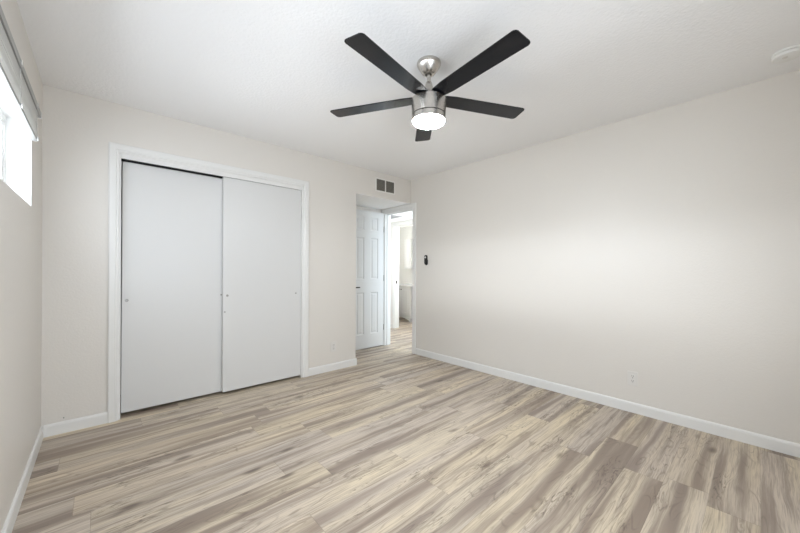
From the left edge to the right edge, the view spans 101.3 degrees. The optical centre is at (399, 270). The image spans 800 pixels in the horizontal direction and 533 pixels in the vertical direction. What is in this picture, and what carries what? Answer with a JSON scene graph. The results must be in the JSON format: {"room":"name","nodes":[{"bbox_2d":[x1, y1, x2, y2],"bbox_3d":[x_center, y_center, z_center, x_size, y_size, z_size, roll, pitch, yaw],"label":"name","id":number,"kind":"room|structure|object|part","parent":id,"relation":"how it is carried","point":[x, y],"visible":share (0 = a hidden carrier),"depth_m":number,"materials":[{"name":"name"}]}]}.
{"room":"empty bedroom","nodes":[
{"label":"empty bedroom","id":0,"kind":"room"},
{"bbox_2d":[0,0,42,532],"bbox_3d":[-1.406,-0.060,0.994,0.140,2.440,4.845,0,0,-42],"label":"wall","id":1,"kind":"structure","parent":0,"point":[21,194],"depth_m":1.69,"materials":[{"name":"paint"}]},
{"bbox_2d":[0,108,5,182],"bbox_3d":[-1.486,-0.614,1.014,0.044,0.491,2.203,0,0,-42],"label":"window","id":2,"kind":"structure","parent":1,"relation":"in","point":[2,115],"depth_m":1.80,"materials":[{"name":"white paint"}]},
{"bbox_3d":[-1.829,-0.616,1.397,0.025,0.403,1.088,0,0,-42],"label":"sliding sash","id":3,"kind":"part","parent":2,"relation":"part of","materials":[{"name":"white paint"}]},
{"bbox_2d":[0,5,41,140],"bbox_3d":[-1.372,-0.838,1.093,0.036,0.211,2.342,0,0,-42],"label":"window blind","id":4,"kind":"object","parent":1,"relation":"attached to","point":[14,81],"visible":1,"depth_m":1.43,"materials":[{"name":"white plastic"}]},
{"bbox_3d":[-1.348,-0.743,1.062,0.026,0.015,2.210,0,0,-42],"label":"rail","id":5,"kind":"part","parent":4,"relation":"part of","materials":[{"name":"white plastic"}]},
{"bbox_2d":[1,426,43,532],"bbox_3d":[-1.135,1.119,0.806,0.012,0.083,3.954,0,0,-42],"label":"baseboard","id":6,"kind":"structure","parent":1,"relation":"attached to","point":[8,526],"depth_m":1.67,"materials":[{"name":"white paint"}]},
{"bbox_2d":[41,84,410,426],"bbox_3d":[-1.199,-0.059,3.502,3.549,2.440,0.120,0,0,-42],"label":"wall","id":7,"kind":"structure","parent":0,"point":[78,129],"depth_m":2.47,"materials":[{"name":"paint"}]},
{"bbox_2d":[121,162,222,412],"bbox_3d":[-1.934,0.137,2.857,0.748,1.992,0.038,0,0,-42],"label":"door","id":8,"kind":"structure","parent":7,"relation":"in","point":[171,295],"depth_m":2.80,"materials":[{"name":"paint"}]},
{"bbox_2d":[43,358,356,437],"bbox_3d":[-1.716,1.117,3.386,2.612,0.083,0.662,0,0,-42],"label":"baseboard","id":9,"kind":"structure","parent":7,"relation":"attached to","point":[66,426],"depth_m":2.42,"materials":[{"name":"white paint"}]},
{"bbox_2d":[107,142,308,422],"bbox_3d":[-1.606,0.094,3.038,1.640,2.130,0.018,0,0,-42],"label":"trim","id":10,"kind":"structure","parent":7,"relation":"attached to","point":[114,148],"depth_m":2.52,"materials":[{"name":"white paint"}]},
{"bbox_2d":[121,158,295,189],"bbox_3d":[-1.663,-0.884,3.104,1.491,0.026,0.042,0,0,-42],"label":"trim","id":11,"kind":"structure","parent":7,"relation":"attached to","point":[125,160],"depth_m":2.83,"materials":[{"name":"black metal"}]},
{"bbox_2d":[222,177,300,391],"bbox_3d":[-1.369,0.135,3.313,0.766,2.001,0.038,0,0,-42],"label":"door","id":12,"kind":"structure","parent":7,"relation":"in","point":[261,223],"depth_m":3.27,"materials":[{"name":"paint"}]},
{"bbox_2d":[331,341,335,351],"bbox_3d":[-0.771,0.887,3.809,0.072,0.116,0.008,0,0,-42],"label":"wall outlet","id":13,"kind":"object","parent":7,"relation":"attached to","point":[333,344],"visible":1,"depth_m":3.81,"materials":[{"name":"white plastic"}]},
{"bbox_2d":[375,177,394,194],"bbox_3d":[-0.192,-1.108,4.331,0.337,0.178,0.011,0,0,-42],"label":"air vent","id":14,"kind":"object","parent":7,"relation":"in","point":[381,185],"visible":1,"depth_m":4.32,"materials":[{"name":"white metal"}]},
{"bbox_2d":[120,161,380,394],"bbox_3d":[-1.638,-0.061,3.983,3.549,2.440,0.120,0,0,-42],"label":"wall","id":15,"kind":"structure","parent":0,"point":[357,207],"depth_m":3.04,"materials":[{"name":"paint"}]},
{"bbox_2d":[356,209,383,349],"bbox_3d":[-0.474,0.138,4.866,0.623,2.032,0.083,0,0,-42],"label":"door","id":16,"kind":"structure","parent":15,"relation":"in","point":[369,225],"depth_m":4.89,"materials":[{"name":"paint"}]},
{"bbox_2d":[356,193,409,209],"bbox_3d":[-0.410,-1.110,4.580,0.937,0.333,0.649,0,0,-42],"label":"ceiling","id":17,"kind":"structure","parent":0,"point":[362,200],"depth_m":4.58,"materials":[{"name":"white paint"}]},
{"bbox_2d":[390,219,412,323],"bbox_3d":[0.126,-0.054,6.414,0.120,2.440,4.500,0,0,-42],"label":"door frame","id":18,"kind":"structure","parent":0,"point":[411,219],"depth_m":6.65,"materials":[{"name":"white paint"}]},
{"bbox_2d":[392,220,412,327],"bbox_3d":[0.186,0.138,6.348,0.119,2.056,0.762,0,0,-42],"label":"trim","id":19,"kind":"structure","parent":18,"relation":"attached to","point":[396,231],"depth_m":6.61,"materials":[{"name":"white paint"}]},
{"bbox_2d":[391,211,412,222],"bbox_3d":[0.119,-1.119,5.605,0.988,0.310,3.080,0,0,-42],"label":"ceiling","id":20,"kind":"structure","parent":0,"point":[406,215],"depth_m":6.00,"materials":[{"name":"white paint"}]},
{"bbox_2d":[12,317,799,532],"bbox_3d":[0.118,1.226,4.285,6.837,0.120,7.640,0,0,-42],"label":"floor","id":21,"kind":"structure","parent":0,"point":[396,440],"depth_m":1.95,"materials":[{"name":"laminate"}]},
{"bbox_2d":[399,283,411,321],"bbox_3d":[0.238,0.749,7.705,0.559,0.835,0.830,0,0,-42],"label":"bathroom vanity","id":22,"kind":"object","parent":21,"relation":"on","point":[405,290],"visible":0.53,"depth_m":7.46,"materials":[{"name":"paint"}]},
{"bbox_3d":[-0.092,0.698,7.707,0.018,0.645,0.326,0,0,-42],"label":"cabinet door","id":23,"kind":"part","parent":22,"relation":"part of","materials":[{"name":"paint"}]},
{"bbox_2d":[399,283,411,286],"bbox_3d":[0.245,0.348,7.710,0.545,0.033,0.830,0,0,-42],"label":"countertop","id":24,"kind":"structure","parent":22,"relation":"on","point":[410,285],"depth_m":7.57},
{"bbox_3d":[0.126,0.699,7.467,0.018,0.645,0.314,0,0,-42],"label":"cabinet door","id":25,"kind":"part","parent":22,"relation":"part of","materials":[{"name":"paint"}]},
{"bbox_2d":[399,225,412,283],"bbox_3d":[0.748,-0.051,7.660,0.120,2.440,3.500,0,0,-42],"label":"wall","id":26,"kind":"structure","parent":0,"point":[406,232],"depth_m":8.29,"materials":[{"name":"white paint"}]},
{"bbox_2d":[404,239,412,268],"bbox_3d":[0.306,-0.393,7.953,0.140,0.720,0.450,0,0,-42],"label":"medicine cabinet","id":27,"kind":"object","parent":26,"relation":"attached to","point":[408,243],"visible":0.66,"depth_m":7.96,"materials":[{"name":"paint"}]},
{"bbox_3d":[0.340,-0.393,7.829,0.018,0.720,0.222,0,0,-42],"label":"mirror door","id":28,"kind":"part","parent":27,"relation":"part of","materials":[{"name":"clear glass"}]},
{"bbox_2d":[17,0,799,179],"bbox_3d":[0.129,-1.334,4.285,6.837,0.120,7.640,0,0,-42],"label":"ceiling","id":29,"kind":"structure","parent":0,"point":[274,72],"depth_m":2.00,"materials":[{"name":"white paint"}]},
{"bbox_2d":[330,30,529,141],"bbox_3d":[0.182,-1.084,1.974,1.270,0.380,1.257,0,0,-42],"label":"ceiling fan","id":30,"kind":"object","parent":29,"relation":"hanging from","point":[429,104],"visible":1,"depth_m":1.91,"materials":[{"name":"black wood"}]},
{"bbox_3d":[-0.157,-1.055,2.121,0.613,0.006,0.122,0,6,19],"label":"blade","id":31,"kind":"part","parent":30,"relation":"part of","materials":[{"name":"black wood"}]},
{"bbox_3d":[-0.034,-1.054,1.727,0.122,0.006,0.613,8,5,36],"label":"blade","id":32,"kind":"part","parent":30,"relation":"part of","materials":[{"name":"black wood"}]},
{"bbox_3d":[0.180,-1.053,2.360,0.122,0.006,0.613,-6,0,1],"label":"blade","id":33,"kind":"part","parent":30,"relation":"part of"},
{"bbox_2d":[413,114,444,129],"bbox_3d":[0.175,-0.904,2.009,0.195,0.022,0.195,0,0,-42],"label":"diffuser","id":34,"kind":"object","parent":30,"relation":"attached to","point":[422,121],"depth_m":1.97,"materials":[{"name":"white glass"}]},
{"bbox_3d":[0.380,-1.052,1.722,0.122,0.006,0.613,8,-4,-35],"label":"blade","id":35,"kind":"part","parent":30,"relation":"part of","materials":[{"name":"black wood"}]},
{"bbox_3d":[0.512,-1.052,2.114,0.613,0.006,0.122,0,-6,-17],"label":"blade","id":36,"kind":"part","parent":30,"relation":"part of","materials":[{"name":"black wood"}]},
{"bbox_2d":[771,44,799,63],"bbox_3d":[2.250,-1.245,1.902,0.132,0.040,0.132,0,0,-42],"label":"smoke detector","id":37,"kind":"object","parent":29,"relation":"attached to","point":[790,53],"visible":1,"depth_m":1.89,"materials":[{"name":"white plastic"}]},
{"bbox_2d":[411,70,799,443],"bbox_3d":[0.367,-0.053,4.508,0.120,2.440,7.640,0,0,-42],"label":"wall","id":38,"kind":"structure","parent":0,"point":[662,245],"depth_m":2.68,"materials":[{"name":"paint"}]},
{"bbox_2d":[381,203,415,353],"bbox_3d":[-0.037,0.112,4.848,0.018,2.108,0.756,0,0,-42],"label":"trim","id":39,"kind":"structure","parent":38,"relation":"attached to","point":[412,205],"depth_m":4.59,"materials":[{"name":"white paint"}]},
{"bbox_2d":[424,255,427,264],"bbox_3d":[0.348,-0.137,4.419,0.028,0.136,0.052,0,0,-42],"label":"remote","id":40,"kind":"object","parent":38,"relation":"attached to","point":[425,256],"visible":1,"depth_m":4.41,"materials":[{"name":"black plastic"}]},
{"bbox_2d":[415,348,799,457],"bbox_3d":[1.510,1.130,3.154,0.012,0.083,3.829,0,0,-42],"label":"baseboard","id":41,"kind":"structure","parent":38,"relation":"attached to","point":[763,441],"depth_m":2.65,"materials":[{"name":"white paint"}]},
{"bbox_2d":[627,371,637,386],"bbox_3d":[1.921,0.894,2.708,0.008,0.116,0.072,0,0,-42],"label":"wall outlet","id":42,"kind":"object","parent":38,"relation":"attached to","point":[632,379],"visible":1,"depth_m":2.71,"materials":[{"name":"white plastic"}]}
]}

